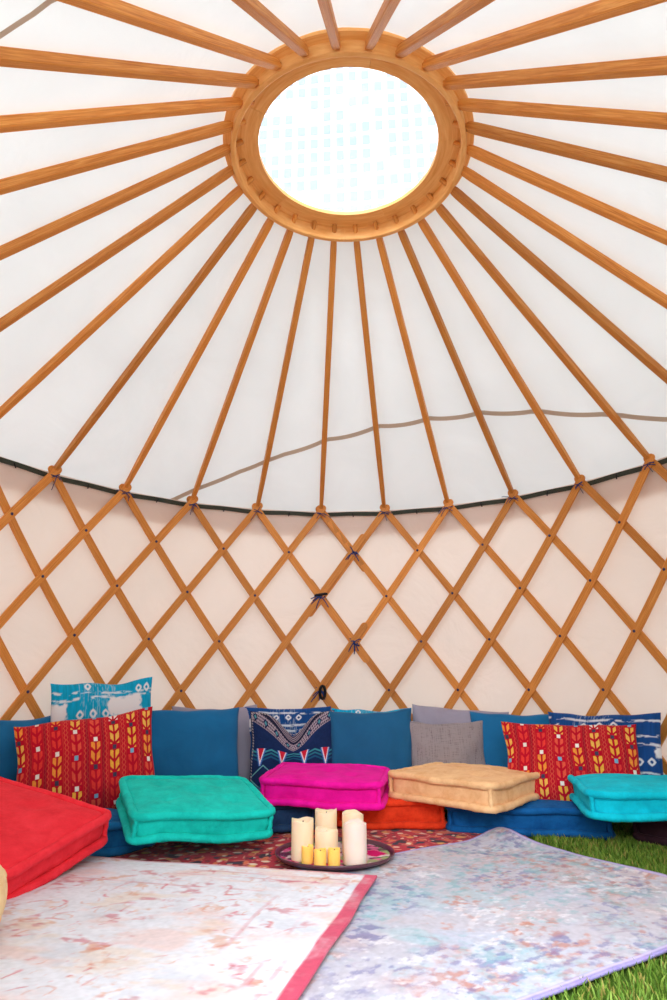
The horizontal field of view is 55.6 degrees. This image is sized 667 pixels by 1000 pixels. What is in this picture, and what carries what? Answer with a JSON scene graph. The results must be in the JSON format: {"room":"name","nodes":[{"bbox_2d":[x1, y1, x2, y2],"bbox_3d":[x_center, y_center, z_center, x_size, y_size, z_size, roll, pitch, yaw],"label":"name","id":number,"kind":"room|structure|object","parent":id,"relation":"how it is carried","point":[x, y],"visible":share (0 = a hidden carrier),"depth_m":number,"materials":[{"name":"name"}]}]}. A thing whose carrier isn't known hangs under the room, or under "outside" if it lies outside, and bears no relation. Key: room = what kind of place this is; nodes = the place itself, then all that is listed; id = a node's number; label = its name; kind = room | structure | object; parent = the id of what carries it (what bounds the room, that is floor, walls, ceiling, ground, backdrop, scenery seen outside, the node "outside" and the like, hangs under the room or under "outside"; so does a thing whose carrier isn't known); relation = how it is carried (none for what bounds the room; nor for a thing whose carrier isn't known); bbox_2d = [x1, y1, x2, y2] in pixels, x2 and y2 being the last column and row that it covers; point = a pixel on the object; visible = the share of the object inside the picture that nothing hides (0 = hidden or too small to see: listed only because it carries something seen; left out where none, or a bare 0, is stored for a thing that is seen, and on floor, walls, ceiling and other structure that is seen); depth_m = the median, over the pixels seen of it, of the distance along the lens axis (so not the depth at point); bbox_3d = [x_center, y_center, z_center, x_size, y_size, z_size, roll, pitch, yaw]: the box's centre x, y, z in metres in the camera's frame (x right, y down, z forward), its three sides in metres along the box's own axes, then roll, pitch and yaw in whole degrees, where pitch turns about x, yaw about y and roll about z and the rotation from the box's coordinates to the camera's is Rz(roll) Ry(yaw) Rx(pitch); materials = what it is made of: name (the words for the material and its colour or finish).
{"room":"traditional dwelling","nodes":[
{"label":"traditional dwelling","id":0,"kind":"room"},
{"bbox_2d":[0,0,666,511],"bbox_3d":[0.017,-0.957,2.498,3.704,1.079,3.704,-4,-17,11],"label":"ceiling","id":1,"kind":"structure","parent":0,"point":[39,428],"depth_m":2.99,"materials":[{"name":"fabric"}]},
{"bbox_2d":[0,0,55,38],"bbox_3d":[-0.774,-1.147,1.538,0.380,0.094,0.031,-7,-18,21],"label":"rope","id":2,"kind":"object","parent":1,"relation":"attached to","point":[36,11],"depth_m":1.53,"materials":[{"name":"beige fabric"}]},
{"bbox_2d":[0,139,243,260],"bbox_3d":[-1.076,-0.992,2.352,1.432,1.068,0.030,2,-17,-8],"label":"pole","id":3,"kind":"object","parent":1,"relation":"attached to","point":[12,247],"visible":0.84,"depth_m":2.42,"materials":[{"name":"brown wood"}]},
{"bbox_2d":[0,119,245,194],"bbox_3d":[-1.009,-1.066,2.103,1.430,1.068,0.030,6,-18,-21],"label":"pole","id":4,"kind":"object","parent":1,"relation":"attached to","point":[77,166],"visible":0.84,"depth_m":2.23,"materials":[{"name":"brown wood"}]},
{"bbox_2d":[0,158,246,331],"bbox_3d":[-1.080,-0.916,2.606,1.433,1.068,0.030,-2,-17,5],"label":"pole","id":5,"kind":"object","parent":1,"relation":"attached to","point":[44,295],"visible":0.86,"depth_m":2.62,"materials":[{"name":"brown wood"}]},
{"bbox_2d":[0,176,253,418],"bbox_3d":[-1.021,-0.842,2.856,1.430,1.068,0.030,-6,-17,19],"label":"pole","id":6,"kind":"object","parent":1,"relation":"attached to","point":[232,196],"visible":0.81,"depth_m":2.84,"materials":[{"name":"brown wood"}]},
{"bbox_2d":[0,97,254,132],"bbox_3d":[-0.890,-1.130,1.888,1.425,1.068,0.030,11,-20,-33],"label":"pole","id":7,"kind":"object","parent":1,"relation":"attached to","point":[75,117],"visible":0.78,"depth_m":2.04,"materials":[{"name":"brown wood"}]},
{"bbox_2d":[0,46,268,88],"bbox_3d":[-0.734,-1.183,1.712,0.030,1.068,1.419,-16,-22,42],"label":"pole","id":8,"kind":"object","parent":1,"relation":"attached to","point":[11,57],"visible":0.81,"depth_m":1.83,"materials":[{"name":"brown wood"}]},
{"bbox_2d":[54,191,265,470],"bbox_3d":[-0.893,-0.771,3.098,1.425,1.068,0.030,-11,-20,33],"label":"pole","id":9,"kind":"object","parent":1,"relation":"attached to","point":[251,209],"visible":0.89,"depth_m":3.06,"materials":[{"name":"brown wood"}]},
{"bbox_2d":[56,0,281,70],"bbox_3d":[-0.548,-1.224,1.576,0.030,1.068,1.411,-11,-20,32],"label":"pole","id":10,"kind":"object","parent":1,"relation":"attached to","point":[119,10],"visible":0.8,"depth_m":1.75,"materials":[{"name":"brown wood"}]},
{"bbox_2d":[124,204,280,487],"bbox_3d":[-0.726,-0.716,3.285,0.030,1.068,1.418,14,-22,-40],"label":"pole","id":11,"kind":"object","parent":1,"relation":"attached to","point":[266,227],"visible":0.89,"depth_m":3.22,"materials":[{"name":"brown wood"}]},
{"bbox_2d":[191,214,297,499],"bbox_3d":[-0.521,-0.673,3.431,0.030,1.068,1.410,9,-19,-28],"label":"pole","id":12,"kind":"object","parent":1,"relation":"attached to","point":[288,235],"visible":0.93,"depth_m":3.35,"materials":[{"name":"brown wood"}]},
{"bbox_2d":[231,0,308,56],"bbox_3d":[-0.316,-1.256,1.472,0.030,1.068,1.402,-6,-18,19],"label":"pole","id":13,"kind":"object","parent":1,"relation":"attached to","point":[255,9],"visible":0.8,"depth_m":1.89,"materials":[{"name":"brown wood"}]},
{"bbox_2d":[256,221,316,506],"bbox_3d":[-0.287,-0.645,3.528,0.030,1.068,1.400,5,-17,-16],"label":"pole","id":14,"kind":"object","parent":1,"relation":"attached to","point":[310,242],"visible":0.91,"depth_m":3.42,"materials":[{"name":"brown wood"}]},
{"bbox_2d":[319,224,336,508],"bbox_3d":[-0.038,-0.633,3.572,0.030,1.068,1.390,1,-17,-4],"label":"pole","id":15,"kind":"object","parent":1,"relation":"attached to","point":[333,247],"visible":0.91,"depth_m":3.46,"materials":[{"name":"brown wood"}]},
{"bbox_2d":[317,0,339,49],"bbox_3d":[-0.062,-1.272,1.422,0.030,1.068,1.391,-2,-17,6],"label":"pole","id":16,"kind":"object","parent":1,"relation":"attached to","point":[325,6],"visible":0.84,"depth_m":1.92,"materials":[{"name":"brown wood"}]},
{"bbox_2d":[223,27,473,241],"bbox_3d":[0.061,-1.437,2.640,1.032,0.084,1.032,0,-17,0],"label":"ring","id":17,"kind":"object","parent":1,"relation":"attached to","point":[352,52],"visible":0.79,"depth_m":2.54,"materials":[{"name":"brown wood"}]},
{"bbox_2d":[353,224,385,507],"bbox_3d":[0.215,-0.637,3.562,0.030,1.068,1.380,-3,-17,9],"label":"pole","id":18,"kind":"object","parent":1,"relation":"attached to","point":[357,249],"visible":0.89,"depth_m":3.46,"materials":[{"name":"brown wood"}]},
{"bbox_2d":[365,0,400,49],"bbox_3d":[0.207,-1.270,1.430,0.030,1.068,1.380,2,-17,-8],"label":"pole","id":19,"kind":"object","parent":1,"relation":"attached to","point":[388,7],"visible":0.83,"depth_m":1.92,"materials":[{"name":"brown wood"}]},
{"bbox_2d":[373,221,448,502],"bbox_3d":[0.457,-0.657,3.498,0.030,1.069,1.370,-7,-18,21],"label":"pole","id":20,"kind":"object","parent":1,"relation":"attached to","point":[380,242],"visible":0.89,"depth_m":3.41,"materials":[{"name":"brown wood"}]},
{"bbox_2d":[171,409,666,499],"bbox_3d":[0.432,-0.295,3.482,3.093,0.447,0.316,-7,-18,20],"label":"rope","id":21,"kind":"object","parent":1,"relation":"attached to","point":[523,412],"depth_m":3.65,"materials":[{"name":"grey fabric"}]},
{"bbox_2d":[395,0,494,57],"bbox_3d":[0.453,-1.252,1.493,0.030,1.069,1.370,6,-18,-20],"label":"pole","id":22,"kind":"object","parent":1,"relation":"attached to","point":[463,9],"visible":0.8,"depth_m":1.88,"materials":[{"name":"brown wood"}]},
{"bbox_2d":[392,215,513,493],"bbox_3d":[0.678,-0.691,3.385,0.030,1.069,1.360,-11,-20,33],"label":"pole","id":23,"kind":"object","parent":1,"relation":"attached to","point":[404,239],"visible":0.91,"depth_m":3.32,"materials":[{"name":"brown wood"}]},
{"bbox_2d":[410,205,579,479],"bbox_3d":[0.867,-0.738,3.228,1.353,1.069,0.030,14,-22,-40],"label":"pole","id":24,"kind":"object","parent":1,"relation":"attached to","point":[426,229],"visible":0.92,"depth_m":3.18,"materials":[{"name":"brown wood"}]},
{"bbox_2d":[426,192,648,459],"bbox_3d":[1.014,-0.796,3.037,1.347,1.069,0.030,9,-19,-28],"label":"pole","id":25,"kind":"object","parent":1,"relation":"attached to","point":[441,210],"visible":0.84,"depth_m":3.01,"materials":[{"name":"brown wood"}]},
{"bbox_2d":[422,0,666,70],"bbox_3d":[0.651,-1.224,1.591,0.030,1.069,1.362,10,-19,-30],"label":"pole","id":26,"kind":"object","parent":1,"relation":"attached to","point":[600,10],"visible":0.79,"depth_m":1.73,"materials":[{"name":"brown wood"}]},
{"bbox_2d":[432,56,666,89],"bbox_3d":[0.834,-1.183,1.732,0.030,1.069,1.355,15,-22,-41],"label":"pole","id":27,"kind":"object","parent":1,"relation":"attached to","point":[649,66],"visible":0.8,"depth_m":1.90,"materials":[{"name":"brown wood"}]},
{"bbox_2d":[439,177,666,383],"bbox_3d":[1.116,-0.863,2.811,1.343,1.069,0.030,4,-17,-15],"label":"pole","id":28,"kind":"object","parent":1,"relation":"attached to","point":[459,195],"visible":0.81,"depth_m":2.80,"materials":[{"name":"brown wood"}]},
{"bbox_2d":[445,98,666,129],"bbox_3d":[0.973,-1.135,1.894,1.350,1.069,0.030,-12,-20,35],"label":"pole","id":29,"kind":"object","parent":1,"relation":"attached to","point":[621,117],"visible":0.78,"depth_m":2.08,"materials":[{"name":"brown wood"}]},
{"bbox_2d":[448,160,666,308],"bbox_3d":[1.162,-0.933,2.578,1.341,1.069,0.030,1,-17,-2],"label":"pole","id":30,"kind":"object","parent":1,"relation":"attached to","point":[554,229],"visible":0.86,"depth_m":2.60,"materials":[{"name":"brown wood"}]},
{"bbox_2d":[452,121,666,181],"bbox_3d":[1.080,-1.078,2.087,1.347,1.069,0.030,-8,-18,25],"label":"pole","id":31,"kind":"object","parent":1,"relation":"attached to","point":[605,159],"visible":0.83,"depth_m":2.24,"materials":[{"name":"brown wood"}]},
{"bbox_2d":[453,141,666,244],"bbox_3d":[1.153,-1.004,2.340,1.342,1.069,0.030,-3,-17,10],"label":"pole","id":32,"kind":"object","parent":1,"relation":"attached to","point":[636,224],"visible":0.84,"depth_m":2.43,"materials":[{"name":"brown wood"}]},
{"bbox_2d":[0,456,666,774],"bbox_3d":[0.022,0.380,2.134,3.675,1.707,3.611,0,-17,0],"label":"wall","id":33,"kind":"structure","parent":0,"point":[34,632],"depth_m":3.62,"materials":[{"name":"fabric"}]},
{"bbox_2d":[0,457,666,516],"bbox_3d":[0.018,-0.415,2.371,3.651,0.036,3.585,0,-17,0],"label":"band","id":34,"kind":"object","parent":33,"relation":"attached to","point":[2,460],"visible":0.94,"depth_m":3.75,"materials":[{"name":"black fabric"}]},
{"bbox_2d":[258,67,437,211],"bbox_3d":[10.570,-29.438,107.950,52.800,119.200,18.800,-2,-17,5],"label":"skylight","id":35,"kind":"object","parent":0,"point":[343,139],"visible":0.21,"depth_m":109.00,"materials":[{"name":"clear glass"}]},
{"bbox_2d":[314,808,666,999],"bbox_3d":[0.024,1.215,1.852,3.800,0.055,3.800,0,-17,0],"label":"floor","id":36,"kind":"structure","parent":0,"point":[570,991],"depth_m":1.38,"materials":[{"name":"green plant"}]},
{"bbox_2d":[0,716,50,780],"bbox_3d":[-1.420,1.163,2.757,0.167,0.423,0.524,-12,-20,35],"label":"throw pillow","id":37,"kind":"object","parent":36,"relation":"on","point":[8,753],"visible":0.2,"depth_m":2.73,"materials":[{"name":"teal fabric"}]},
{"bbox_2d":[50,677,151,721],"bbox_3d":[-1.103,1.135,3.021,0.510,0.565,0.150,8,-18,-25],"label":"throw pillow","id":38,"kind":"object","parent":37,"relation":"on","point":[82,700],"visible":0.27,"depth_m":3.03,"materials":[{"name":"fabric"}]},
{"bbox_2d":[89,808,155,856],"bbox_3d":[-1.067,1.283,2.440,0.523,0.139,0.622,-12,-20,34],"label":"floor cushion","id":39,"kind":"object","parent":36,"relation":"on","point":[116,845],"visible":0.12,"depth_m":2.38,"materials":[{"name":"blue fabric"}]},
{"bbox_2d":[14,706,154,808],"bbox_3d":[-1.058,1.137,2.720,0.614,0.465,0.200,7,-18,-23],"label":"throw pillow","id":40,"kind":"object","parent":39,"relation":"on","point":[85,760],"visible":0.75,"depth_m":2.68,"materials":[{"name":"fabric"}]},
{"bbox_2d":[0,465,368,719],"bbox_3d":[-0.943,0.427,2.283,1.658,1.766,3.610,-3,-17,11],"label":"lattice panel","id":41,"kind":"object","parent":36,"relation":"on","point":[25,690],"visible":0.69,"depth_m":3.60,"materials":[{"name":"brown wood"}]},
{"bbox_2d":[51,474,61,489],"bbox_3d":[-1.460,-0.093,3.307,0.049,0.103,0.064,-11,-20,33],"label":"cord","id":42,"kind":"object","parent":41,"relation":"attached to","point":[51,474],"visible":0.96,"depth_m":3.30,"materials":[{"name":"fabric"}]},
{"bbox_2d":[311,685,326,701],"bbox_3d":[-0.088,1.143,3.738,0.095,0.102,0.064,0,-17,0],"label":"cord","id":43,"kind":"object","parent":41,"relation":"attached to","point":[320,691],"visible":0.99,"depth_m":3.72,"materials":[{"name":"black fabric"}]},
{"bbox_2d":[311,593,328,608],"bbox_3d":[-0.085,0.621,3.899,0.112,0.100,0.054,0,-17,0],"label":"cord","id":44,"kind":"object","parent":41,"relation":"attached to","point":[320,595],"visible":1,"depth_m":3.88,"materials":[{"name":"blue fabric"}]},
{"bbox_2d":[345,546,358,560],"bbox_3d":[0.117,0.343,3.982,0.090,0.098,0.053,0,-17,0],"label":"cord","id":45,"kind":"object","parent":41,"relation":"attached to","point":[353,552],"visible":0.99,"depth_m":3.96,"materials":[{"name":"fabric"}]},
{"bbox_2d":[348,638,360,653],"bbox_3d":[0.127,0.883,3.822,0.079,0.097,0.053,0,-17,0],"label":"cord","id":46,"kind":"object","parent":41,"relation":"attached to","point":[353,641],"visible":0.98,"depth_m":3.81,"materials":[{"name":"blue fabric"}]},
{"bbox_2d":[0,856,376,999],"bbox_3d":[-0.611,1.036,1.467,1.189,0.009,1.458,-4,-17,13],"label":"rug","id":47,"kind":"object","parent":36,"relation":"on","point":[105,928],"visible":0.91,"depth_m":1.56,"materials":[{"name":"beige fabric"}]},
{"bbox_2d":[0,865,7,920],"bbox_3d":[-0.993,0.931,1.439,0.450,0.172,0.450,0,-17,0],"label":"pouf","id":48,"kind":"object","parent":47,"relation":"on","point":[3,880],"visible":1,"depth_m":1.49,"materials":[{"name":"beige fabric"}]},
{"bbox_2d":[0,776,111,898],"bbox_3d":[-1.214,1.085,2.108,0.796,0.324,0.537,-4,-17,13],"label":"floor cushion","id":49,"kind":"object","parent":47,"relation":"on","point":[44,833],"visible":0.98,"depth_m":2.06,"materials":[{"name":"red fabric"}]},
{"bbox_2d":[152,707,238,775],"bbox_3d":[-0.749,1.290,3.190,0.577,0.458,0.197,6,-18,-19],"label":"throw pillow","id":50,"kind":"object","parent":36,"relation":"on","point":[199,742],"visible":0.49,"depth_m":3.18,"materials":[{"name":"teal fabric"}]},
{"bbox_2d":[172,705,256,779],"bbox_3d":[-0.643,1.344,3.405,0.468,0.456,0.145,5,-17,-17],"label":"throw pillow","id":51,"kind":"object","parent":36,"relation":"on","point":[244,738],"visible":0.14,"depth_m":3.43,"materials":[{"name":"grey fabric"}]},
{"bbox_2d":[245,706,330,758],"bbox_3d":[-0.251,1.376,3.476,0.486,0.460,0.120,2,-17,-8],"label":"throw pillow","id":52,"kind":"object","parent":36,"relation":"on","point":[293,721],"visible":0.2,"depth_m":3.52,"materials":[{"name":"fabric"}]},
{"bbox_2d":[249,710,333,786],"bbox_3d":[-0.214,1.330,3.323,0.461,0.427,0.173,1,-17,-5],"label":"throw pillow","id":53,"kind":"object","parent":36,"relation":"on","point":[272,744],"visible":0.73,"depth_m":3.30,"materials":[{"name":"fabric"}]},
{"bbox_2d":[111,818,527,869],"bbox_3d":[-0.083,1.376,2.508,1.830,0.007,1.150,0,-17,0],"label":"rug","id":54,"kind":"object","parent":36,"relation":"on","point":[256,853],"visible":0.18,"depth_m":2.48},
{"bbox_2d":[256,787,314,832],"bbox_3d":[-0.439,1.416,2.886,0.623,0.137,0.501,6,-18,-21],"label":"floor cushion","id":55,"kind":"object","parent":54,"relation":"on","point":[282,820],"visible":0.1,"depth_m":2.74,"materials":[{"name":"blue fabric"}]},
{"bbox_2d":[116,775,275,845],"bbox_3d":[-0.556,1.217,2.517,0.560,0.206,0.470,7,-18,-24],"label":"floor cushion","id":56,"kind":"object","parent":55,"relation":"on","point":[208,809],"visible":1,"depth_m":2.38,"materials":[{"name":"fabric"}]},
{"bbox_2d":[275,837,394,870],"bbox_3d":[0.005,1.273,2.284,0.432,0.018,0.432,0,-17,0],"label":"round tray","id":57,"kind":"object","parent":54,"relation":"on","point":[378,853],"visible":0.39,"depth_m":2.22,"materials":[{"name":"paint"}]},
{"bbox_2d":[291,817,313,861],"bbox_3d":[-0.109,1.191,2.229,0.078,0.133,0.078,0,-17,0],"label":"pillar candle","id":58,"kind":"object","parent":57,"relation":"on","point":[302,832],"visible":0.91,"depth_m":2.20,"materials":[{"name":"beige wax"}]},
{"bbox_2d":[301,844,313,863],"bbox_3d":[-0.089,1.214,2.171,0.041,0.055,0.041,0,-17,0],"label":"votive candle","id":59,"kind":"object","parent":57,"relation":"on","point":[307,852],"visible":0.99,"depth_m":2.15,"materials":[{"name":"yellow wax"}]},
{"bbox_2d":[314,848,325,865],"bbox_3d":[-0.045,1.198,2.120,0.041,0.056,0.041,0,-17,0],"label":"votive candle","id":60,"kind":"object","parent":57,"relation":"on","point":[319,854],"visible":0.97,"depth_m":2.11,"materials":[{"name":"yellow wax"}]},
{"bbox_2d":[315,808,336,828],"bbox_3d":[-0.028,1.206,2.309,0.080,0.148,0.080,0,-17,0],"label":"pillar candle","id":61,"kind":"object","parent":57,"relation":"on","point":[326,818],"visible":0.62,"depth_m":2.29,"materials":[{"name":"beige wax"}]},
{"bbox_2d":[315,826,337,862],"bbox_3d":[-0.024,1.200,2.209,0.080,0.104,0.080,0,-17,0],"label":"pillar candle","id":62,"kind":"object","parent":57,"relation":"on","point":[325,837],"visible":0.71,"depth_m":2.19,"materials":[{"name":"beige wax"}]},
{"bbox_2d":[328,847,339,865],"bbox_3d":[0.002,1.201,2.130,0.041,0.056,0.041,0,-17,0],"label":"votive candle","id":63,"kind":"object","parent":57,"relation":"on","point":[333,853],"visible":0.95,"depth_m":2.12,"materials":[{"name":"yellow wax"}]},
{"bbox_2d":[342,809,362,852],"bbox_3d":[0.070,1.207,2.303,0.078,0.142,0.078,0,-17,0],"label":"pillar candle","id":64,"kind":"object","parent":57,"relation":"on","point":[347,815],"visible":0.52,"depth_m":2.29,"materials":[{"name":"beige wax"}]},
{"bbox_2d":[343,818,366,865],"bbox_3d":[0.074,1.171,2.168,0.080,0.135,0.080,0,-17,0],"label":"pillar candle","id":65,"kind":"object","parent":57,"relation":"on","point":[354,830],"visible":0.98,"depth_m":2.14,"materials":[{"name":"wax"}]},
{"bbox_2d":[337,784,446,829],"bbox_3d":[0.255,1.458,3.048,0.524,0.140,0.521,0,-17,1],"label":"floor cushion","id":66,"kind":"object","parent":54,"relation":"on","point":[397,813],"visible":0.38,"depth_m":2.81,"materials":[{"name":"orange fabric"}]},
{"bbox_2d":[259,762,389,810],"bbox_3d":[-0.024,1.311,2.924,0.557,0.143,0.523,-3,-17,8],"label":"floor cushion","id":67,"kind":"object","parent":66,"relation":"on","point":[360,787],"visible":0.97,"depth_m":2.71,"materials":[{"name":"fabric"}]},
{"bbox_2d":[328,708,411,783],"bbox_3d":[0.201,1.326,3.328,0.464,0.435,0.189,-1,-17,3],"label":"throw pillow","id":68,"kind":"object","parent":66,"relation":"on","point":[377,738],"visible":0.63,"depth_m":3.31,"materials":[{"name":"teal fabric"}]},
{"bbox_2d":[445,799,615,839],"bbox_3d":[0.884,1.426,2.923,0.713,0.151,0.508,-4,-16,13],"label":"floor cushion","id":69,"kind":"object","parent":54,"relation":"on","point":[542,817],"visible":0.43,"depth_m":2.70,"materials":[{"name":"fabric"}]},
{"bbox_2d":[410,720,485,765],"bbox_3d":[0.591,1.354,3.290,0.412,0.393,0.169,-2,-17,5],"label":"throw pillow","id":70,"kind":"object","parent":69,"relation":"on","point":[451,742],"visible":0.48,"depth_m":3.28,"materials":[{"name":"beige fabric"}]},
{"bbox_2d":[388,762,539,813],"bbox_3d":[0.604,1.299,2.897,0.566,0.146,0.507,-14,-21,41],"label":"floor cushion","id":71,"kind":"object","parent":69,"relation":"on","point":[480,788],"visible":0.98,"depth_m":2.74,"materials":[{"name":"fabric"}]},
{"bbox_2d":[470,711,548,767],"bbox_3d":[0.942,1.321,3.257,0.478,0.437,0.178,-8,-18,25],"label":"throw pillow","id":72,"kind":"object","parent":69,"relation":"on","point":[494,744],"visible":0.23,"depth_m":3.28,"materials":[{"name":"teal fabric"}]},
{"bbox_2d":[501,721,640,800],"bbox_3d":[1.088,1.216,2.889,0.602,0.373,0.185,-6,-17,17],"label":"throw pillow","id":73,"kind":"object","parent":69,"relation":"on","point":[556,752],"visible":0.67,"depth_m":2.86,"materials":[{"name":"fabric"}]},
{"bbox_2d":[548,712,663,774],"bbox_3d":[1.269,1.231,2.959,0.527,0.457,0.157,-10,-19,30],"label":"throw pillow","id":74,"kind":"object","parent":69,"relation":"on","point":[648,726],"visible":0.2,"depth_m":2.90,"materials":[{"name":"fabric"}]},
{"bbox_2d":[331,708,411,712],"bbox_3d":[0.212,1.380,3.476,0.457,0.452,0.123,1,-17,-4],"label":"throw pillow","id":75,"kind":"object","parent":36,"relation":"on","point":[334,709],"visible":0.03,"depth_m":3.55,"materials":[{"name":"fabric"}]},
{"bbox_2d":[412,704,508,723],"bbox_3d":[0.676,1.364,3.418,0.552,0.499,0.161,-6,-17,18],"label":"throw pillow","id":76,"kind":"object","parent":36,"relation":"on","point":[422,714],"visible":0.11,"depth_m":3.48,"materials":[{"name":"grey fabric"}]},
{"bbox_2d":[298,827,666,999],"bbox_3d":[0.227,1.122,1.758,1.765,0.043,1.075,10,-19,-31],"label":"rug","id":77,"kind":"object","parent":36,"relation":"on","point":[499,913],"visible":0.56,"depth_m":1.62,"materials":[{"name":"fabric"}]},
{"bbox_2d":[309,454,666,774],"bbox_3d":[1.065,0.468,2.445,1.417,1.771,3.543,5,-17,-18],"label":"lattice panel","id":78,"kind":"object","parent":36,"relation":"on","point":[636,627],"visible":0.76,"depth_m":3.56,"materials":[{"name":"brown wood"}]},
{"bbox_2d":[572,481,582,492],"bbox_3d":[1.354,-0.063,3.485,0.049,0.076,0.068,14,-22,-40],"label":"cord","id":79,"kind":"object","parent":78,"relation":"attached to","point":[578,484],"visible":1,"depth_m":3.47,"materials":[{"name":"fabric"}]},
{"bbox_2d":[641,462,654,471],"bbox_3d":[1.587,-0.158,3.175,0.049,0.059,0.080,9,-19,-28],"label":"cord","id":80,"kind":"object","parent":78,"relation":"attached to","point":[649,463],"visible":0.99,"depth_m":3.16,"materials":[{"name":"fabric"}]},
{"bbox_2d":[314,808,666,999],"bbox_3d":[0.029,1.176,1.864,3.679,0.029,3.672,0,-17,0],"label":"artificial grass","id":81,"kind":"structure","parent":36,"relation":"on","point":[635,981],"depth_m":2.25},
{"bbox_2d":[633,821,666,846],"bbox_3d":[1.462,1.300,2.514,0.324,0.136,0.465,13,-21,-37],"label":"floor cushion","id":82,"kind":"object","parent":36,"relation":"on","point":[651,832],"visible":0.52,"depth_m":2.52,"materials":[{"name":"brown fabric"}]},
{"bbox_2d":[567,773,666,821],"bbox_3d":[1.295,1.222,2.613,0.572,0.142,0.465,-3,-17,9],"label":"floor cushion","id":83,"kind":"object","parent":82,"relation":"on","point":[610,797],"visible":0.98,"depth_m":2.45,"materials":[{"name":"teal fabric"}]}
]}

